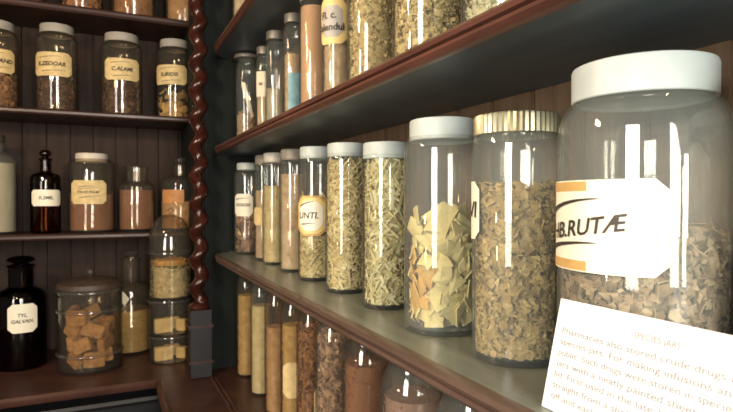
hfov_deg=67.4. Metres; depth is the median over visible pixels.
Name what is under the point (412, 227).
chip
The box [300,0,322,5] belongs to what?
storage jar
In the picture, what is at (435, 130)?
storage jar
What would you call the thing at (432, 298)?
chip
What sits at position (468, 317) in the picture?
chip
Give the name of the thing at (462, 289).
chip
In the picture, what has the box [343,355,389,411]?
powder
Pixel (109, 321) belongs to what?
block
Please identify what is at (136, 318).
powder
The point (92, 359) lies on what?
block
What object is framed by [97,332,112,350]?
block
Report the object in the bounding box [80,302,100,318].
block
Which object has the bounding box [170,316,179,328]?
block
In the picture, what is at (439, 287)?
chip
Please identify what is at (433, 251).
chip
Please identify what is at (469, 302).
chip
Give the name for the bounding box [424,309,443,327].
chip
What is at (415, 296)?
chip
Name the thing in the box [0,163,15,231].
powder
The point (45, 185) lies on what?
bottle
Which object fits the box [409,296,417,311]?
chip
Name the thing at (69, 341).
block
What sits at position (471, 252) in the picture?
chip
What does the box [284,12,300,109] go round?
storage jar
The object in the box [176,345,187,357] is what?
block
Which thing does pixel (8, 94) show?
dried herbs
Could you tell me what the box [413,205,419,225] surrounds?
chip
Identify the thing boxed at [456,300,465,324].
chip
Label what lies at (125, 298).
bottle
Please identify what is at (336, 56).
dried herbs
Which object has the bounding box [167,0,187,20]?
dried herbs
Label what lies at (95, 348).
block
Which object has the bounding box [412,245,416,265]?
chip
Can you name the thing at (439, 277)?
chip
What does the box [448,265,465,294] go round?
chip
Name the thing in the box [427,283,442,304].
chip
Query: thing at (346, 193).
dried herbs
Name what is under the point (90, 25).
shelving
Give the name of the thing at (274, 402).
powder
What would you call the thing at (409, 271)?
chip
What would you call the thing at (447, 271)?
chip
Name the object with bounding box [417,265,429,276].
chip
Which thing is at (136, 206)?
powder
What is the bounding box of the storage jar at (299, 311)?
[296,311,319,411]
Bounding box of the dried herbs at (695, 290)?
[561,217,731,334]
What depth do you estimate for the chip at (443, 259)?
0.69 m
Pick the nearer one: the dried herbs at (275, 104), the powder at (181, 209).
the dried herbs at (275, 104)
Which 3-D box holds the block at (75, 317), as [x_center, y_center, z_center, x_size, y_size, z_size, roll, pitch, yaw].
[-0.933,0.362,1.783,0.066,0.054,0.028,0,1,10]
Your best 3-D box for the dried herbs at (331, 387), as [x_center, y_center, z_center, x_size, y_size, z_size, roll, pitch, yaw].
[-0.065,0.386,1.088,0.065,0.310,0.065,0,1,19]
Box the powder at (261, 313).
[252,303,271,393]
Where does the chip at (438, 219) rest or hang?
in the storage jar at (435, 130)
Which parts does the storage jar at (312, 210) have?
lid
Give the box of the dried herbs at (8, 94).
[0,72,17,106]
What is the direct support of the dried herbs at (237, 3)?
in the storage jar
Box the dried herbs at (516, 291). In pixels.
[475,179,557,360]
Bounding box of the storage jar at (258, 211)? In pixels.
[254,155,273,260]
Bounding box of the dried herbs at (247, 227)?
[235,204,255,251]
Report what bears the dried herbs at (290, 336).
in the storage jar at (290, 370)
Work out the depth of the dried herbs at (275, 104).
1.42 m
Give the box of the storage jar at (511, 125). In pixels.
[471,110,560,367]
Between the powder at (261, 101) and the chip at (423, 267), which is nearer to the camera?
the chip at (423, 267)
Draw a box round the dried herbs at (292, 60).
[284,52,300,110]
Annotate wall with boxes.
[21,0,181,349]
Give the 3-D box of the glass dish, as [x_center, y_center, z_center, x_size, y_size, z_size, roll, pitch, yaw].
[-0.685,0.239,1.924,0.152,0.164,0.152,0,1,-25]
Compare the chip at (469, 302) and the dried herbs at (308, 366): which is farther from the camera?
the dried herbs at (308, 366)
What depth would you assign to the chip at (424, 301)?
0.70 m
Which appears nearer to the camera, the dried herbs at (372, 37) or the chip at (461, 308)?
the chip at (461, 308)
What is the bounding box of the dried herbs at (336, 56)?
[324,0,349,90]
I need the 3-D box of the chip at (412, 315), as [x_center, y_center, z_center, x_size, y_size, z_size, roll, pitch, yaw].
[0.063,0.143,0.733,0.007,0.026,0.024,0,1,9]
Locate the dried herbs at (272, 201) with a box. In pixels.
[263,185,281,261]
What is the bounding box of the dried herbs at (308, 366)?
[298,318,323,411]
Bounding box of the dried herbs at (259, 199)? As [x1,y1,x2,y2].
[255,190,264,257]
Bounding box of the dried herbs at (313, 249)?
[300,191,327,277]
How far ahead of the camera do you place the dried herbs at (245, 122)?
1.72 m
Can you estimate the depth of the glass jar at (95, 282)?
1.78 m
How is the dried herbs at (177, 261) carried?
on the dried herbs at (169, 281)
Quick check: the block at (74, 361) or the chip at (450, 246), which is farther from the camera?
the block at (74, 361)
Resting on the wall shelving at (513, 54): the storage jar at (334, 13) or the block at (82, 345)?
the storage jar at (334, 13)
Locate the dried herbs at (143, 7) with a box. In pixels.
[113,0,153,15]
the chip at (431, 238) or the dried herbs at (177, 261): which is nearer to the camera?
the chip at (431, 238)
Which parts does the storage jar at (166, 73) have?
lid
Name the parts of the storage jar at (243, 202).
lid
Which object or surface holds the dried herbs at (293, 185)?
in the storage jar at (286, 154)
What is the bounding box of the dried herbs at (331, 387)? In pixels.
[317,326,349,411]
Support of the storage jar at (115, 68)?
on the shelving at (90, 25)
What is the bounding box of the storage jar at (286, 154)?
[281,149,306,271]
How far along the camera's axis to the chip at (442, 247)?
0.69 m
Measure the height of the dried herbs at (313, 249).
0.182 m
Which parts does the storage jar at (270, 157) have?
lid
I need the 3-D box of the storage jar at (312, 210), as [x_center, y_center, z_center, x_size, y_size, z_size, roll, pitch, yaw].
[-0.109,0.016,1.183,0.077,0.284,0.079,0,1,24]
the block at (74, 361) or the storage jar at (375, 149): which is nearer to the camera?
the storage jar at (375, 149)
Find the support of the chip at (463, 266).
in the storage jar at (435, 130)
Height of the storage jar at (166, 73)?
0.296 m
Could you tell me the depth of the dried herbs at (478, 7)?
0.59 m
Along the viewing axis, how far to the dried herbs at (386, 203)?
0.86 m
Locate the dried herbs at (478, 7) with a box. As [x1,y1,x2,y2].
[464,0,506,21]
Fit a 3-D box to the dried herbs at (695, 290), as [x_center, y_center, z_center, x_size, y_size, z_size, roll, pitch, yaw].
[0.236,0.083,0.474,0.129,0.151,0.130,0,1,-19]
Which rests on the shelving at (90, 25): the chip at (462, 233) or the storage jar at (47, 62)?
the storage jar at (47, 62)
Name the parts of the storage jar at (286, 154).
lid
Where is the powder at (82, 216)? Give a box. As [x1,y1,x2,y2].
[70,194,112,229]
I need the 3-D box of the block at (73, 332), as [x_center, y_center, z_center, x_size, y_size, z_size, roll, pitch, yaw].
[-0.954,0.404,1.793,0.074,0.070,0.028,0,1,26]
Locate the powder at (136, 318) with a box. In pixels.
[110,305,150,352]
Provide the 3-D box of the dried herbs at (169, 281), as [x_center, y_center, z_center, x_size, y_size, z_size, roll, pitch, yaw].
[-0.685,0.258,1.924,0.135,0.109,0.135,0,1,26]
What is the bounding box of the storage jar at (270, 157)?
[263,152,285,264]
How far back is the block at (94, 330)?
1.78 m
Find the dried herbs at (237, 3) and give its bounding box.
[234,0,244,14]
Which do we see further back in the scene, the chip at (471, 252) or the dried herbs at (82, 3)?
the dried herbs at (82, 3)
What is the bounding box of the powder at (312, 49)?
[301,4,324,102]
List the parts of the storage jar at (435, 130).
lid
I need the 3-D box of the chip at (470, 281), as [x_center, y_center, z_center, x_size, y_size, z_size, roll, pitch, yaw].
[0.134,0.110,0.713,0.006,0.033,0.025,0,1,21]
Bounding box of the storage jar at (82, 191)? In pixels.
[70,153,114,232]
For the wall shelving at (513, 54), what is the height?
1.760 m
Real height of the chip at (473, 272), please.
0.030 m
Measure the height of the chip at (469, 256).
0.048 m
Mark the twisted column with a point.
(199, 358)
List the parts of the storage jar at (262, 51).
lid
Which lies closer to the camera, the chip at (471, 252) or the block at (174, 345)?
the chip at (471, 252)
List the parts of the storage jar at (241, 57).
lid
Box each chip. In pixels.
[407,216,423,235]
[407,251,421,281]
[409,282,421,306]
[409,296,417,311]
[410,260,417,274]
[411,273,417,288]
[411,289,430,309]
[411,304,416,321]
[412,232,416,247]
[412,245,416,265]
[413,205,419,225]
[414,234,430,251]
[415,264,438,274]
[415,307,434,327]
[415,308,419,322]
[416,231,425,255]
[417,252,434,270]
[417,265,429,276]
[417,268,435,289]
[417,274,425,296]
[420,219,426,225]
[421,201,458,237]
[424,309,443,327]
[425,294,439,317]
[426,232,437,243]
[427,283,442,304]
[428,241,438,255]
[429,293,448,312]
[431,282,459,299]
[432,235,467,268]
[432,268,451,285]
[433,231,466,252]
[434,252,453,266]
[434,260,452,282]
[439,299,465,316]
[445,302,464,327]
[447,233,473,256]
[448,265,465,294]
[450,213,470,244]
[452,247,463,266]
[454,202,470,230]
[455,293,475,325]
[456,277,467,297]
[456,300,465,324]
[458,257,473,275]
[459,232,469,244]
[463,250,470,278]
[463,268,474,283]
[463,291,473,311]
[464,270,472,283]
[467,278,472,298]
[470,251,475,266]
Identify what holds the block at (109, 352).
in the glass jar at (95, 282)
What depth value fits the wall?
2.17 m
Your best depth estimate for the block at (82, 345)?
1.77 m
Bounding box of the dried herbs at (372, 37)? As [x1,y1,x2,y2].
[349,0,395,78]
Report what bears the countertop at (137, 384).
on the floor
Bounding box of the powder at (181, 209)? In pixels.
[162,201,188,228]
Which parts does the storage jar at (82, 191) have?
lid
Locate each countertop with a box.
[0,336,268,411]
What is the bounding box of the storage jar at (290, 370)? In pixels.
[280,303,299,411]
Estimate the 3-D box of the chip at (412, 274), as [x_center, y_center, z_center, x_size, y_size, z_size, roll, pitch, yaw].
[0.064,0.095,0.729,0.009,0.042,0.027,0,1,6]
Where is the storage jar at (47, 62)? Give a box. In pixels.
[35,22,77,107]
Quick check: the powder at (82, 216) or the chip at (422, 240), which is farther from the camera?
the powder at (82, 216)
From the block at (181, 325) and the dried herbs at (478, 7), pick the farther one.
the block at (181, 325)
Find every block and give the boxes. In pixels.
[63,320,82,341]
[65,305,78,322]
[66,337,72,351]
[67,309,89,325]
[67,351,83,369]
[71,336,93,355]
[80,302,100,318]
[80,322,105,338]
[81,335,96,342]
[83,351,105,367]
[87,345,97,351]
[90,314,105,323]
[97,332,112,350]
[101,316,114,335]
[105,346,113,361]
[154,317,172,333]
[154,345,172,361]
[164,343,179,354]
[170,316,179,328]
[176,318,187,330]
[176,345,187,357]
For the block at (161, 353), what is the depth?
1.89 m
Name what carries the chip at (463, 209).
in the storage jar at (435, 130)
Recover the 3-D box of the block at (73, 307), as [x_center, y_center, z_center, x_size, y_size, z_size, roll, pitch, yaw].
[-0.974,0.362,1.823,0.022,0.060,0.066,0,1,-3]
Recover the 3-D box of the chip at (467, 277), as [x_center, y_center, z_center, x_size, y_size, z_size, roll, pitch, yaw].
[0.127,0.093,0.712,0.019,0.025,0.025,0,1,4]
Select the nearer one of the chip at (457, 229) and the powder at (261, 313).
the chip at (457, 229)
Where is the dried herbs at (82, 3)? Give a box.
[62,0,101,8]
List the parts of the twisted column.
moulding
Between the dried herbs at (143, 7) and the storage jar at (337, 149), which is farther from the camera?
the dried herbs at (143, 7)
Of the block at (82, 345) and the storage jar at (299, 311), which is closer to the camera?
the storage jar at (299, 311)
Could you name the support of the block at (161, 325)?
in the glass dish
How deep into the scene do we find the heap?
0.71 m
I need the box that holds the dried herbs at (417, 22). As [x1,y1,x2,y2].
[395,0,462,55]
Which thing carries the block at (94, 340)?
on the block
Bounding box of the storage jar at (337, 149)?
[327,142,363,293]
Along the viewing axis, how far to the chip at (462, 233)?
0.69 m
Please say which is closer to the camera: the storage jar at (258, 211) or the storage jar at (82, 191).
the storage jar at (258, 211)
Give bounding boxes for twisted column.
[186,0,213,378]
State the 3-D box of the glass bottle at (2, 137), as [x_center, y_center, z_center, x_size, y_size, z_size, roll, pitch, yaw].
[-1.242,-0.071,1.830,0.138,0.330,0.138,0,1,-34]
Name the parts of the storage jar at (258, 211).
lid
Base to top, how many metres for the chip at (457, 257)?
0.030 m
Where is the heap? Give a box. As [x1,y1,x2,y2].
[425,227,457,326]
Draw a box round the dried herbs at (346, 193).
[327,154,365,289]
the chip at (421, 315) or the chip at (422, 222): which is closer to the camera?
the chip at (421, 315)
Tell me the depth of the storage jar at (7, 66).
1.82 m
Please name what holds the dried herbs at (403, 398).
in the storage jar
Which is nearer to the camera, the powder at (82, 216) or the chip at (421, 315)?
the chip at (421, 315)
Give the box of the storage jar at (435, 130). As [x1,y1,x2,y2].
[404,116,479,336]
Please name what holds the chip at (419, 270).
in the storage jar at (435, 130)
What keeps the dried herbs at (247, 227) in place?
in the storage jar at (243, 202)
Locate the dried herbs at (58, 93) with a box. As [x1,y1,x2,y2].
[37,75,76,110]
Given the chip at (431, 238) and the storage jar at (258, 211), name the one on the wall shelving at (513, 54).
the storage jar at (258, 211)
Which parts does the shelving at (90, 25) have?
panel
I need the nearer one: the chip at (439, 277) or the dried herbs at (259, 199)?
the chip at (439, 277)
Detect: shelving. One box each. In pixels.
[0,0,203,349]
[203,0,732,411]
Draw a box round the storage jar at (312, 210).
[298,146,329,281]
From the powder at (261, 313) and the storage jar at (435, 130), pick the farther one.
the powder at (261, 313)
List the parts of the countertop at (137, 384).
cornice rail, bead moulding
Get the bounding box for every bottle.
[0,135,16,233]
[0,255,46,371]
[30,150,60,233]
[108,254,152,353]
[120,166,153,231]
[162,160,188,230]
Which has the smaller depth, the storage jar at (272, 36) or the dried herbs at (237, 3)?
the storage jar at (272, 36)
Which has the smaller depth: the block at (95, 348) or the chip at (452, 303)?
the chip at (452, 303)
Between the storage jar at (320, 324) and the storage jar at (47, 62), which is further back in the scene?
the storage jar at (47, 62)
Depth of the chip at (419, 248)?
0.71 m
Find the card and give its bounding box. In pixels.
[542,298,732,411]
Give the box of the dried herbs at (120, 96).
[102,74,140,114]
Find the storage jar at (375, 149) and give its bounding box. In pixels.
[362,141,409,309]
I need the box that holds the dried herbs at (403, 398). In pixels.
[383,383,442,411]
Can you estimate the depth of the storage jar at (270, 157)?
1.45 m
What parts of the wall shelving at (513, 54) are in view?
panel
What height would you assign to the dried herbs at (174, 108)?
0.109 m
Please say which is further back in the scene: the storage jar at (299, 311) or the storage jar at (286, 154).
the storage jar at (286, 154)
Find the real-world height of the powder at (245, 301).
0.253 m
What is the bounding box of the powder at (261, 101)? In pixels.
[257,88,269,124]
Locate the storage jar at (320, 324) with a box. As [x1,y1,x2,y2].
[315,324,350,411]
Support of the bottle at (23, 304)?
on the countertop at (137, 384)
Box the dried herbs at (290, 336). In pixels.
[282,321,300,411]
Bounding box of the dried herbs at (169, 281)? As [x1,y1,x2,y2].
[150,264,190,297]
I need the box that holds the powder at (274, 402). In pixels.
[266,323,282,411]
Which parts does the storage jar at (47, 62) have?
lid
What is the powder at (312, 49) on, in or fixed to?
in the storage jar at (302, 2)
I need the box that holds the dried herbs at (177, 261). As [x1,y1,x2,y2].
[151,256,188,265]
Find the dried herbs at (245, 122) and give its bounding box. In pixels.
[237,109,256,134]
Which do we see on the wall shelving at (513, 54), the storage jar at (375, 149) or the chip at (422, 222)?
the storage jar at (375, 149)
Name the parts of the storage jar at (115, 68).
lid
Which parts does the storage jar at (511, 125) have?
lid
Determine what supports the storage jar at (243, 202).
on the wall shelving at (513, 54)
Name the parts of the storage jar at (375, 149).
lid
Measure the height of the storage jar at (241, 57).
0.290 m
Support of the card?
on the wall shelving at (513, 54)
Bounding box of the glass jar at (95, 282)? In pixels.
[55,275,124,376]
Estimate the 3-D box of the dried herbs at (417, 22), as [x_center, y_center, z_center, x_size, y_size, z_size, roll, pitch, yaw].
[0.087,-0.311,0.764,0.095,0.258,0.095,0,1,-17]
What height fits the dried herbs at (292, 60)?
0.173 m
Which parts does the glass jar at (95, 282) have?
lid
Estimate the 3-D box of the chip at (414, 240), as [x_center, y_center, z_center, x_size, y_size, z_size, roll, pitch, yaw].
[0.064,0.043,0.729,0.005,0.027,0.029,0,1,1]
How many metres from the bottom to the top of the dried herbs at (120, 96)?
0.150 m
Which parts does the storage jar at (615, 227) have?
lid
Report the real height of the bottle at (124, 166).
0.235 m
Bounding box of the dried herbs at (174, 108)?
[158,88,187,116]
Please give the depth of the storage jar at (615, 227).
0.42 m
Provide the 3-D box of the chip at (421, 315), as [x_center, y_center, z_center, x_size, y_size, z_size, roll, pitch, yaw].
[0.076,0.135,0.711,0.008,0.041,0.039,0,1,-34]
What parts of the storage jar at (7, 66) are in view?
lid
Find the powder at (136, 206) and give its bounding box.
[120,190,152,228]
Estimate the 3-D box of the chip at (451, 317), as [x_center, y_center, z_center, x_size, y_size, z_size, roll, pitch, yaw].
[0.114,0.139,0.698,0.029,0.034,0.011,0,1,-32]
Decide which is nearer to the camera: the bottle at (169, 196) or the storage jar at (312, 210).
the storage jar at (312, 210)
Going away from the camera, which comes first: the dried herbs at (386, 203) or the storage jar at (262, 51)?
the dried herbs at (386, 203)
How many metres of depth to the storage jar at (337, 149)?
1.00 m
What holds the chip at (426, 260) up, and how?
in the storage jar at (435, 130)
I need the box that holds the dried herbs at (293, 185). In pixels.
[281,173,305,268]
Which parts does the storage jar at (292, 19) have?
lid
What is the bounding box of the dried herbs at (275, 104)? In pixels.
[266,88,284,120]
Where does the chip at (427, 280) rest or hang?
in the storage jar at (435, 130)
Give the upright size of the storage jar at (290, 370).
0.360 m
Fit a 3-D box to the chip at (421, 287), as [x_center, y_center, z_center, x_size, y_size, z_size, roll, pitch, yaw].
[0.071,0.107,0.710,0.006,0.037,0.023,0,1,-25]
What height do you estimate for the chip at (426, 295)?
0.035 m
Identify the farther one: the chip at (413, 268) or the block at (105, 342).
the block at (105, 342)
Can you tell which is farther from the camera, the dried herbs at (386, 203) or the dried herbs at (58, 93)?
the dried herbs at (58, 93)
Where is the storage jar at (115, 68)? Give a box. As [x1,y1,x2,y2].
[100,31,142,114]
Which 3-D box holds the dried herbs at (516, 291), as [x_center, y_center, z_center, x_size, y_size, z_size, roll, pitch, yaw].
[0.163,0.064,0.599,0.087,0.187,0.087,1,1,41]
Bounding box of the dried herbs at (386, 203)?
[364,158,408,305]
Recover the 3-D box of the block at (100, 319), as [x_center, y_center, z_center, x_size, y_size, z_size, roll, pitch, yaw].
[-0.920,0.403,1.890,0.070,0.061,0.023,0,1,6]
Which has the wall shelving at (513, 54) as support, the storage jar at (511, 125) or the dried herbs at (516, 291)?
the storage jar at (511, 125)
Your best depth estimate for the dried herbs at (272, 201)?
1.45 m
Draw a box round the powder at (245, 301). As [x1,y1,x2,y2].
[238,293,256,374]
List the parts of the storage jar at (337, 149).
lid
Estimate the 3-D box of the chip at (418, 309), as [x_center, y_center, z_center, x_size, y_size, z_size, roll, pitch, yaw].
[0.069,0.136,0.725,0.010,0.038,0.030,0,1,6]
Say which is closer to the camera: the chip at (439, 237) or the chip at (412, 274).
the chip at (439, 237)

